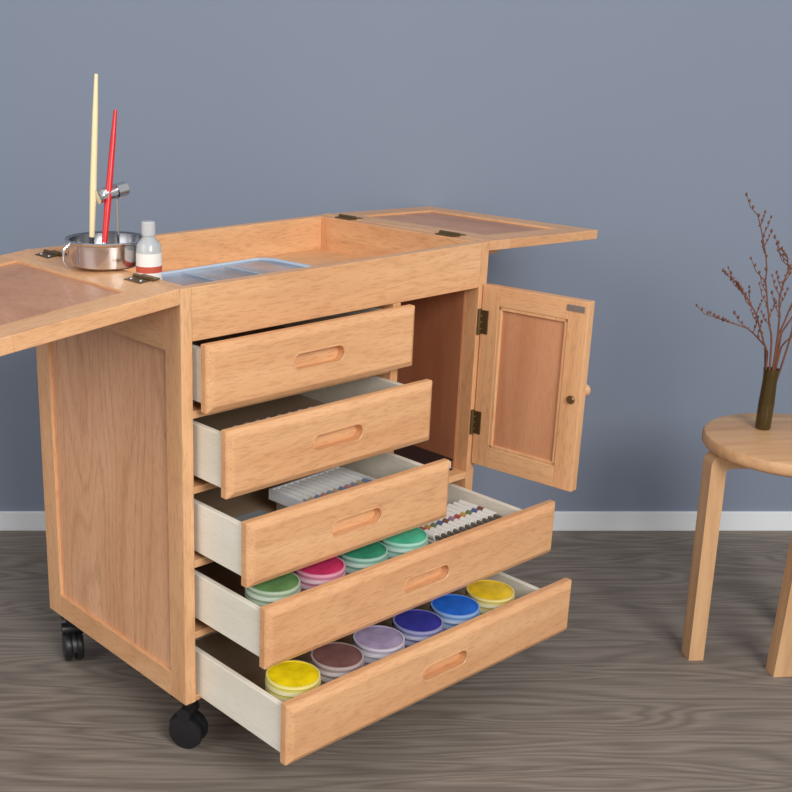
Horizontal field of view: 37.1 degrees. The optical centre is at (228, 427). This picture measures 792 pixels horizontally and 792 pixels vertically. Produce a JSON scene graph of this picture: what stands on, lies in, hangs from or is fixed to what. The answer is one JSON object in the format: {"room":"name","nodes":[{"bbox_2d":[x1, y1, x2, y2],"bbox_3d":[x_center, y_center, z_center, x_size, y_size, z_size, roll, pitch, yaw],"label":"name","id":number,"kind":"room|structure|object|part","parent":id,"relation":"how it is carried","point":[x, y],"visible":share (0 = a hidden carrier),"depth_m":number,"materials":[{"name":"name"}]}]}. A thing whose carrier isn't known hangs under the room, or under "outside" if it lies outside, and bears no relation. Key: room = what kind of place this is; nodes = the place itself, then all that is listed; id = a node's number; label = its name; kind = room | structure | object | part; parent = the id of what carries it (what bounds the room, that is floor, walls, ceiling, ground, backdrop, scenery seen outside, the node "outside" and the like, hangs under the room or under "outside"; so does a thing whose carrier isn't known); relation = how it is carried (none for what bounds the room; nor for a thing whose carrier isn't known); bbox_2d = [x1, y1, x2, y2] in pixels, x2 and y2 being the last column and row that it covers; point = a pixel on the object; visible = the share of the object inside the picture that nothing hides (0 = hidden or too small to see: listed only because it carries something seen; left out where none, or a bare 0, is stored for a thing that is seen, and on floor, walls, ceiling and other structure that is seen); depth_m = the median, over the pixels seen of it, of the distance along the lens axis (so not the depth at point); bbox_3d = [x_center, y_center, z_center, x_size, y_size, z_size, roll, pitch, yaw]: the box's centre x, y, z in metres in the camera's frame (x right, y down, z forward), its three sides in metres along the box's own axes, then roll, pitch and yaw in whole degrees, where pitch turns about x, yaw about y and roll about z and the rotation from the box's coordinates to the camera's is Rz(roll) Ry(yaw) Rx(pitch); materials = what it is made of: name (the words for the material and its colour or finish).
{"room":"art studio","nodes":[
{"label":"art studio","id":0,"kind":"room"},
{"bbox_2d":[194,476,217,493],"bbox_3d":[0.100,0.052,1.939,0.426,0.012,0.038,-14,23,-36],"label":"rail","id":1,"kind":"object","parent":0,"point":[200,485],"depth_m":1.82,"materials":[{"name":"brown wood"}]},
{"bbox_2d":[193,376,431,498],"bbox_3d":[0.057,-0.031,1.992,0.446,0.108,0.383,-14,23,-36],"label":"drawer box","id":2,"kind":"object","parent":1,"relation":"on","point":[207,429],"depth_m":1.85,"materials":[{"name":"brown wood"}]},
{"bbox_2d":[233,406,311,426],"bbox_3d":[0.109,0.003,1.949,0.200,0.026,0.120,-14,23,-36],"label":"tubes","id":3,"kind":"object","parent":2,"relation":"in","point":[310,406],"visible":0.02,"depth_m":1.98,"materials":[{"name":"grey"}]},
{"bbox_3d":[0.169,0.014,1.858,0.446,0.108,0.020,-14,23,-36],"label":"drawer front","id":4,"kind":"part","parent":2,"relation":"part of","materials":[{"name":"brown wood"}]},
{"bbox_2d":[312,423,363,451],"bbox_3d":[0.175,0.016,1.851,0.113,0.031,0.003,-14,23,-36],"label":"drawer handle","id":5,"kind":"object","parent":2,"relation":"attached to","point":[361,425],"depth_m":1.85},
{"bbox_2d":[193,371,388,418],"bbox_3d":[0.100,-0.064,1.901,0.426,0.012,0.038,-14,23,-36],"label":"rail","id":6,"kind":"object","parent":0,"point":[197,413],"depth_m":1.83,"materials":[{"name":"brown wood"}]},
{"bbox_2d":[192,304,414,413],"bbox_3d":[0.027,-0.159,1.990,0.446,0.106,0.383,-14,23,-36],"label":"drawer box","id":7,"kind":"object","parent":6,"relation":"on","point":[196,345],"depth_m":1.83,"materials":[{"name":"brown wood"}]},
{"bbox_3d":[0.139,-0.114,1.855,0.446,0.106,0.021,-14,23,-36],"label":"drawer front","id":8,"kind":"part","parent":7,"relation":"part of","materials":[{"name":"brown wood"}]},
{"bbox_2d":[293,344,345,370],"bbox_3d":[0.145,-0.112,1.848,0.113,0.031,0.003,-14,23,-36],"label":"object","id":9,"kind":"object","parent":7,"relation":"attached to","point":[342,358],"depth_m":1.85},
{"bbox_2d":[0,0,791,510],"bbox_3d":[0.500,-1.282,2.403,9.000,3.200,0.100,0,18,0],"label":"wall","id":10,"kind":"structure","parent":0,"point":[648,126],"depth_m":2.57,"materials":[{"name":"grey paint"}]},
{"bbox_2d":[0,511,791,530],"bbox_3d":[0.500,0.230,2.849,9.000,0.050,0.008,0,18,0],"label":"baseboard","id":11,"kind":"structure","parent":10,"relation":"attached to","point":[9,520],"depth_m":2.85,"materials":[{"name":"white"}]},
{"bbox_2d":[0,531,791,791],"bbox_3d":[0.500,1.172,0.250,9.000,0.100,5.735,0,18,0],"label":"floor","id":12,"kind":"structure","parent":0,"point":[611,701],"depth_m":2.08,"materials":[{"name":"grey wood"}]},
{"bbox_2d":[60,615,84,660],"bbox_3d":[-0.302,0.400,2.246,0.044,0.107,0.069,-5,19,-15],"label":"caster","id":13,"kind":"object","parent":12,"relation":"on","point":[72,636],"visible":0.76,"depth_m":2.23,"materials":[{"name":"black rubber"}]},
{"bbox_2d":[33,248,62,615],"bbox_3d":[-0.322,0.022,2.114,0.021,0.693,0.045,-14,23,-36],"label":"stile","id":14,"kind":"object","parent":13,"relation":"on","point":[43,352],"visible":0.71,"depth_m":2.12,"materials":[{"name":"brown wood"}]},
{"bbox_3d":[-0.302,0.376,2.238,0.040,0.038,0.040,-5,19,-15],"label":"stem","id":15,"kind":"part","parent":13,"relation":"part of","materials":[{"name":"black metal"}]},
{"bbox_2d":[169,695,207,748],"bbox_3d":[-0.069,0.491,1.970,0.069,0.107,0.044,8,20,22],"label":"caster","id":16,"kind":"object","parent":12,"relation":"on","point":[188,726],"visible":0.85,"depth_m":1.96,"materials":[{"name":"black rubber"}]},
{"bbox_3d":[-0.069,0.467,1.962,0.040,0.038,0.040,8,20,22],"label":"stem","id":17,"kind":"part","parent":16,"relation":"part of","materials":[{"name":"black metal"}]},
{"bbox_3d":[0.067,0.332,2.265,0.647,0.010,0.426,-14,23,-36],"label":"board","id":18,"kind":"object","parent":16,"relation":"on","visible":0},
{"bbox_2d":[164,284,195,704],"bbox_3d":[-0.075,0.121,1.816,0.021,0.693,0.042,-14,23,-36],"label":"stile","id":19,"kind":"object","parent":18,"relation":"attached to","point":[178,319],"visible":1,"depth_m":1.80,"materials":[{"name":"brown wood"}]},
{"bbox_2d":[61,594,170,694],"bbox_3d":[-0.198,0.380,2.067,0.021,0.045,0.357,-14,23,-36],"label":"rail","id":20,"kind":"object","parent":19,"relation":"attached to","point":[159,673],"visible":0.66,"depth_m":2.05,"materials":[{"name":"brown wood"}]},
{"bbox_2d":[51,328,170,667],"bbox_3d":[-0.198,0.098,1.974,0.010,0.552,0.360,-14,23,-36],"label":"panel","id":21,"kind":"object","parent":20,"relation":"on","point":[109,388],"visible":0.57,"depth_m":1.96,"materials":[{"name":"brown wood"}]},
{"bbox_2d":[60,255,174,349],"bbox_3d":[-0.198,-0.209,1.871,0.021,0.100,0.357,-14,23,-36],"label":"rail","id":22,"kind":"object","parent":19,"relation":"attached to","point":[149,329],"visible":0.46,"depth_m":1.78,"materials":[{"name":"brown wood"}]},
{"bbox_2d":[0,249,180,355],"bbox_3d":[-0.331,-0.201,1.766,0.347,0.062,0.443,-14,23,-36],"label":"wing","id":23,"kind":"object","parent":22,"relation":"attached to","point":[42,301],"visible":0.99,"depth_m":1.69},
{"bbox_3d":[-0.456,-0.244,1.905,0.217,0.024,0.058,-20,27,-34],"label":"rail","id":24,"kind":"part","parent":23,"relation":"part of","materials":[{"name":"brown wood"}]},
{"bbox_3d":[-0.337,-0.197,1.762,0.220,0.015,0.331,-20,27,-34],"label":"panel","id":25,"kind":"part","parent":23,"relation":"part of","materials":[{"name":"brown wood"}]},
{"bbox_3d":[-0.218,-0.149,1.619,0.217,0.024,0.058,-20,27,-34],"label":"rail","id":26,"kind":"part","parent":23,"relation":"part of","materials":[{"name":"brown wood"}]},
{"bbox_2d":[62,181,141,270],"bbox_3d":[-0.195,-0.323,1.839,0.134,0.131,0.134,2,18,6],"label":"washer","id":27,"kind":"object","parent":23,"relation":"on","point":[119,253],"visible":0.91,"depth_m":1.81,"materials":[{"name":"silver metal"}]},
{"bbox_2d":[89,74,97,243],"bbox_3d":[-0.209,-0.399,1.794,0.024,0.282,0.010,-4,19,-11],"label":"paintbrush","id":28,"kind":"object","parent":27,"relation":"in","point":[94,137],"visible":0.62,"depth_m":1.79,"materials":[{"name":"beige wood"}]},
{"bbox_2d":[64,231,141,270],"bbox_3d":[-0.195,-0.282,1.852,0.134,0.044,0.134,-14,23,-36],"label":"basin","id":29,"kind":"object","parent":27,"relation":"in","point":[119,253],"depth_m":1.81,"materials":[{"name":"silver metal"}]},
{"bbox_2d":[102,110,116,243],"bbox_3d":[-0.186,-0.375,1.805,0.011,0.229,0.058,9,21,26],"label":"paintbrush","id":30,"kind":"object","parent":27,"relation":"in","point":[109,181],"visible":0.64,"depth_m":1.80,"materials":[{"name":"red wood"}]},
{"bbox_2d":[195,618,216,638],"bbox_3d":[0.187,0.270,2.083,0.647,0.012,0.039,-14,23,-36],"label":"rail","id":31,"kind":"object","parent":19,"relation":"attached to","point":[201,629],"visible":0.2,"depth_m":1.89,"materials":[{"name":"brown wood"}]},
{"bbox_2d":[194,483,554,669],"bbox_3d":[0.212,0.205,2.074,0.694,0.100,0.383,-14,23,-36],"label":"drawer box","id":32,"kind":"object","parent":31,"relation":"on","point":[221,603],"depth_m":1.87,"materials":[{"name":"brown wood"}]},
{"bbox_2d":[245,572,300,606],"bbox_3d":[0.069,0.277,1.821,0.088,0.080,0.088,-14,23,-36],"label":"paint jar","id":33,"kind":"object","parent":32,"relation":"in","point":[281,587],"visible":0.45,"depth_m":1.79,"materials":[{"name":"green plastic"}]},
{"bbox_2d":[292,556,345,591],"bbox_3d":[0.145,0.258,1.877,0.088,0.080,0.088,-14,23,-36],"label":"paint jar","id":34,"kind":"object","parent":32,"relation":"in","point":[314,575],"visible":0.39,"depth_m":1.84,"materials":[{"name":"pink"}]},
{"bbox_2d":[337,542,387,574],"bbox_3d":[0.221,0.239,1.934,0.088,0.080,0.088,-14,23,-36],"label":"paint jar","id":35,"kind":"object","parent":32,"relation":"in","point":[358,559],"visible":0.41,"depth_m":1.90,"materials":[{"name":"green plastic"}]},
{"bbox_2d":[378,527,427,558],"bbox_3d":[0.296,0.220,1.991,0.088,0.080,0.088,-14,23,-36],"label":"paint jar","id":36,"kind":"object","parent":32,"relation":"in","point":[410,540],"visible":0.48,"depth_m":1.95,"materials":[{"name":"green plastic"}]},
{"bbox_3d":[0.324,0.250,1.939,0.694,0.100,0.020,-14,23,-36],"label":"drawer front","id":37,"kind":"part","parent":32,"relation":"part of","materials":[{"name":"brown wood"}]},
{"bbox_3d":[0.330,0.252,1.932,0.113,0.031,0.003,-14,23,-36],"label":"drawer slot lip","id":38,"kind":"part","parent":32,"relation":"part of","materials":[{"name":"brown wood"}]},
{"bbox_3d":[0.406,0.217,2.130,0.190,0.036,0.112,-14,23,-36],"label":"cardboard box","id":39,"kind":"object","parent":32,"relation":"in","visible":0},
{"bbox_2d":[418,500,501,543],"bbox_3d":[0.406,0.172,2.113,0.182,0.019,0.115,-14,23,-36],"label":"tubes","id":40,"kind":"object","parent":39,"relation":"on","point":[461,516],"visible":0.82,"depth_m":2.10,"materials":[{"name":"grey"}]},
{"bbox_2d":[194,467,465,567],"bbox_3d":[0.068,0.101,2.187,0.647,0.014,0.428,-14,23,-36],"label":"shelf","id":41,"kind":"object","parent":19,"relation":"attached to","point":[456,474],"visible":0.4,"depth_m":2.19,"materials":[{"name":"brown wood"}]},
{"bbox_2d":[193,452,449,587],"bbox_3d":[0.088,0.104,1.996,0.446,0.105,0.383,-14,23,-36],"label":"drawer box","id":42,"kind":"object","parent":41,"relation":"on","point":[217,535],"depth_m":1.84,"materials":[{"name":"brown wood"}]},
{"bbox_2d":[233,510,266,521],"bbox_3d":[0.041,0.172,1.848,0.120,0.024,0.120,-14,23,-36],"label":"box","id":43,"kind":"object","parent":42,"relation":"in","point":[256,513],"visible":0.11,"depth_m":1.90,"materials":[{"name":"grey plastic"}]},
{"bbox_2d":[276,503,286,510],"bbox_3d":[0.189,0.127,1.983,0.190,0.024,0.110,-14,23,-36],"label":"storage box","id":44,"kind":"object","parent":42,"relation":"in","point":[279,506],"visible":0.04,"depth_m":1.96,"materials":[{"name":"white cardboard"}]},
{"bbox_2d":[269,466,376,506],"bbox_3d":[0.171,0.108,1.961,0.170,0.018,0.120,-16,24,-39],"label":"paint tubes","id":45,"kind":"object","parent":44,"relation":"on","point":[336,479],"visible":0.5,"depth_m":1.97,"materials":[{"name":"white plastic"}]},
{"bbox_3d":[0.200,0.148,1.862,0.446,0.105,0.020,-14,23,-36],"label":"drawer front","id":46,"kind":"part","parent":42,"relation":"part of","materials":[{"name":"brown wood"}]},
{"bbox_3d":[0.205,0.151,1.855,0.113,0.031,0.003,-14,23,-36],"label":"drawer slot lip","id":47,"kind":"part","parent":42,"relation":"part of","materials":[{"name":"brown wood"}]},
{"bbox_2d":[375,302,400,452],"bbox_3d":[0.155,-0.096,2.195,0.018,0.356,0.428,-14,23,-36],"label":"divider","id":48,"kind":"object","parent":41,"relation":"on","point":[391,375],"visible":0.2,"depth_m":2.02,"materials":[{"name":"brown wood"}]},
{"bbox_2d":[162,248,368,271],"bbox_3d":[0.063,-0.255,2.075,0.647,0.010,0.403,-14,23,-36],"label":"floor","id":49,"kind":"structure","parent":48,"relation":"on","point":[320,256],"depth_m":2.31,"materials":[{"name":"brown wood"}]},
{"bbox_2d":[136,220,161,279],"bbox_3d":[-0.124,-0.250,1.814,0.041,0.144,0.041,-14,23,-36],"label":"bottle","id":50,"kind":"object","parent":49,"relation":"on","point":[148,248],"visible":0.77,"depth_m":1.79,"materials":[{"name":"white plastic"}]},
{"bbox_2d":[43,215,321,272],"bbox_3d":[-0.068,-0.336,2.223,0.647,0.082,0.021,-14,23,-36],"label":"rail","id":51,"kind":"object","parent":49,"relation":"attached to","point":[181,249],"visible":0.46,"depth_m":2.27,"materials":[{"name":"brown wood"}]},
{"bbox_2d":[162,258,311,285],"bbox_3d":[0.020,-0.247,1.992,0.335,0.026,0.238,-15,24,-38],"label":"box","id":52,"kind":"object","parent":49,"relation":"on","point":[252,266],"visible":0.28,"depth_m":2.05,"materials":[{"name":"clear plastic"}]},
{"bbox_2d":[186,242,481,340],"bbox_3d":[0.194,-0.231,1.908,0.647,0.082,0.020,-14,23,-36],"label":"rail","id":53,"kind":"object","parent":49,"relation":"attached to","point":[253,302],"visible":0.89,"depth_m":1.87,"materials":[{"name":"brown wood"}]},
{"bbox_2d":[394,445,452,470],"bbox_3d":[0.322,0.064,2.243,0.140,0.022,0.170,-14,23,-36],"label":"notebook","id":54,"kind":"object","parent":41,"relation":"on","point":[420,455],"visible":0.18,"depth_m":2.24,"materials":[{"name":"black leather"}]},
{"bbox_2d":[397,290,465,466],"bbox_3d":[0.312,-0.139,2.327,0.004,0.353,0.393,-14,23,-36],"label":"cabinet compartment interior","id":55,"kind":"object","parent":41,"relation":"on","point":[438,319],"visible":0.21,"depth_m":2.21,"materials":[{"name":"brown wood"}]},
{"bbox_2d":[195,572,571,765],"bbox_3d":[0.244,0.351,2.080,0.694,0.104,0.383,-14,23,-36],"label":"drawer box","id":56,"kind":"object","parent":18,"relation":"on","point":[229,676],"depth_m":1.89,"materials":[{"name":"brown wood"}]},
{"bbox_2d":[265,660,320,701],"bbox_3d":[0.101,0.423,1.827,0.088,0.080,0.088,-14,23,-36],"label":"paint jar","id":57,"kind":"object","parent":56,"relation":"in","point":[286,680],"visible":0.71,"depth_m":1.80,"materials":[{"name":"yellow plastic"}]},
{"bbox_2d":[310,642,363,684],"bbox_3d":[0.175,0.405,1.883,0.088,0.080,0.088,-14,23,-36],"label":"paint jar","id":58,"kind":"object","parent":56,"relation":"in","point":[334,660],"visible":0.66,"depth_m":1.86,"materials":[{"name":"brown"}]},
{"bbox_2d":[352,625,404,665],"bbox_3d":[0.249,0.386,1.938,0.088,0.080,0.088,-14,23,-36],"label":"paint jar","id":59,"kind":"object","parent":56,"relation":"in","point":[376,642],"visible":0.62,"depth_m":1.92,"materials":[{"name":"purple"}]},
{"bbox_2d":[392,609,443,647],"bbox_3d":[0.323,0.368,1.994,0.088,0.080,0.088,-14,23,-36],"label":"paint jar","id":60,"kind":"object","parent":56,"relation":"in","point":[416,625],"visible":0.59,"depth_m":1.97,"materials":[{"name":"blue plastic"}]},
{"bbox_3d":[0.356,0.395,1.945,0.694,0.104,0.021,-14,23,-36],"label":"drawer front","id":61,"kind":"part","parent":56,"relation":"part of","materials":[{"name":"brown wood"}]},
{"bbox_3d":[0.362,0.398,1.938,0.113,0.031,0.003,-14,23,-36],"label":"drawer slot lip","id":62,"kind":"part","parent":56,"relation":"part of","materials":[{"name":"brown wood"}]},
{"bbox_2d":[429,594,479,630],"bbox_3d":[0.398,0.349,2.049,0.088,0.080,0.088,-14,23,-36],"label":"paint jar","id":63,"kind":"object","parent":56,"relation":"in","point":[454,610],"visible":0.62,"depth_m":2.03,"materials":[{"name":"blue plastic"}]},
{"bbox_2d":[465,580,514,614],"bbox_3d":[0.472,0.331,2.105,0.088,0.080,0.088,-14,23,-36],"label":"paint jar","id":64,"kind":"object","parent":56,"relation":"in","point":[490,595],"visible":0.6,"depth_m":2.08,"materials":[{"name":"yellow plastic"}]},
{"bbox_2d":[452,239,488,490],"bbox_3d":[0.449,-0.009,2.209,0.021,0.693,0.042,-14,23,-36],"label":"stile","id":65,"kind":"object","parent":18,"relation":"attached to","point":[470,342],"visible":0.56,"depth_m":2.16,"materials":[{"name":"brown wood"}]},
{"bbox_2d":[329,217,469,256],"bbox_3d":[0.326,-0.340,2.263,0.021,0.100,0.357,-14,23,-36],"label":"rail","id":66,"kind":"object","parent":65,"relation":"attached to","point":[355,237],"visible":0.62,"depth_m":2.28,"materials":[{"name":"brown wood"}]},
{"bbox_2d":[323,206,597,253],"bbox_3d":[0.456,-0.404,2.352,0.344,0.047,0.443,-14,23,-36],"label":"wing","id":67,"kind":"object","parent":66,"relation":"attached to","point":[501,232],"visible":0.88,"depth_m":2.31},
{"bbox_3d":[0.343,-0.456,2.499,0.212,0.018,0.058,-12,22,-37],"label":"rail","id":68,"kind":"part","parent":67,"relation":"part of","materials":[{"name":"brown wood"}]},
{"bbox_3d":[0.462,-0.409,2.355,0.215,0.009,0.331,-12,22,-37],"label":"panel","id":69,"kind":"part","parent":67,"relation":"part of","materials":[{"name":"brown wood"}]},
{"bbox_3d":[0.581,-0.361,2.212,0.212,0.018,0.058,-12,22,-37],"label":"rail","id":70,"kind":"part","parent":67,"relation":"part of","materials":[{"name":"brown wood"}]},
{"bbox_2d":[469,283,594,491],"bbox_3d":[0.546,-0.076,2.101,0.219,0.344,0.051,17,25,41],"label":"door","id":71,"kind":"structure","parent":65,"relation":"attached to","point":[526,420],"depth_m":2.08,"materials":[{"name":"brown wood"}]},
{"bbox_3d":[0.542,0.070,2.142,0.019,0.040,0.140,-17,25,-41],"label":"rail","id":72,"kind":"part","parent":71,"relation":"part of","materials":[{"name":"brown wood"}]},
{"bbox_3d":[0.538,-0.075,2.090,0.006,0.268,0.139,-17,25,-41],"label":"panel moulding","id":73,"kind":"part","parent":71,"relation":"part of","materials":[{"name":"brown wood"}]},
{"bbox_3d":[0.542,-0.076,2.094,0.007,0.272,0.143,-17,25,-41],"label":"panel","id":74,"kind":"part","parent":71,"relation":"part of","materials":[{"name":"brown wood"}]},
{"bbox_3d":[0.542,-0.220,2.046,0.019,0.036,0.140,-17,25,-41],"label":"rail","id":75,"kind":"part","parent":71,"relation":"part of","materials":[{"name":"brown wood"}]},
{"bbox_3d":[0.593,-0.203,1.981,0.002,0.011,0.034,-17,25,-41],"label":"strike plate","id":76,"kind":"part","parent":71,"relation":"part of","materials":[{"name":"silver metal"}]},
{"bbox_3d":[0.623,-0.065,2.044,0.027,0.024,0.024,-17,25,-41],"label":"knob","id":77,"kind":"part","parent":71,"relation":"part of","materials":[{"name":"brown wood"}]},
{"bbox_2d":[681,413,791,676],"bbox_3d":[1.043,0.233,2.206,0.318,0.450,0.318,0,18,0],"label":"wooden stool","id":78,"kind":"object","parent":12,"relation":"on","point":[733,441],"visible":0.97,"depth_m":2.17,"materials":[{"name":"brown wood"}]},
{"bbox_3d":[0.957,0.247,2.207,0.143,0.422,0.036,-1,18,-2],"label":"leg","id":79,"kind":"part","parent":78,"relation":"part of","materials":[{"name":"brown wood"}]},
{"bbox_2d":[696,192,791,429],"bbox_3d":[0.991,-0.223,2.108,0.248,0.475,0.093,0,18,0],"label":"vase","id":80,"kind":"object","parent":78,"relation":"on","point":[766,402],"visible":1,"depth_m":2.13,"materials":[{"name":"brown glass"}]},
{"bbox_3d":[1.043,0.032,2.139,0.318,0.027,0.318,0,18,0],"label":"seat","id":81,"kind":"part","parent":78,"relation":"part of","materials":[{"name":"brown wood"}]},
{"bbox_3d":[1.047,0.264,2.156,0.036,0.422,0.085,-1,18,-4],"label":"leg","id":82,"kind":"part","parent":78,"relation":"part of","materials":[{"name":"brown wood"}]},
{"label":"caster","id":83,"kind":"object","parent":12,"relation":"on","visible":0},
{"bbox_2d":[316,215,334,249],"bbox_3d":[0.202,-0.108,2.506,0.021,0.693,0.045,-14,23,-36],"label":"stile","id":84,"kind":"object","parent":83,"relation":"on","point":[325,224],"visible":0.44,"depth_m":2.39,"materials":[{"name":"brown wood"}]}
]}

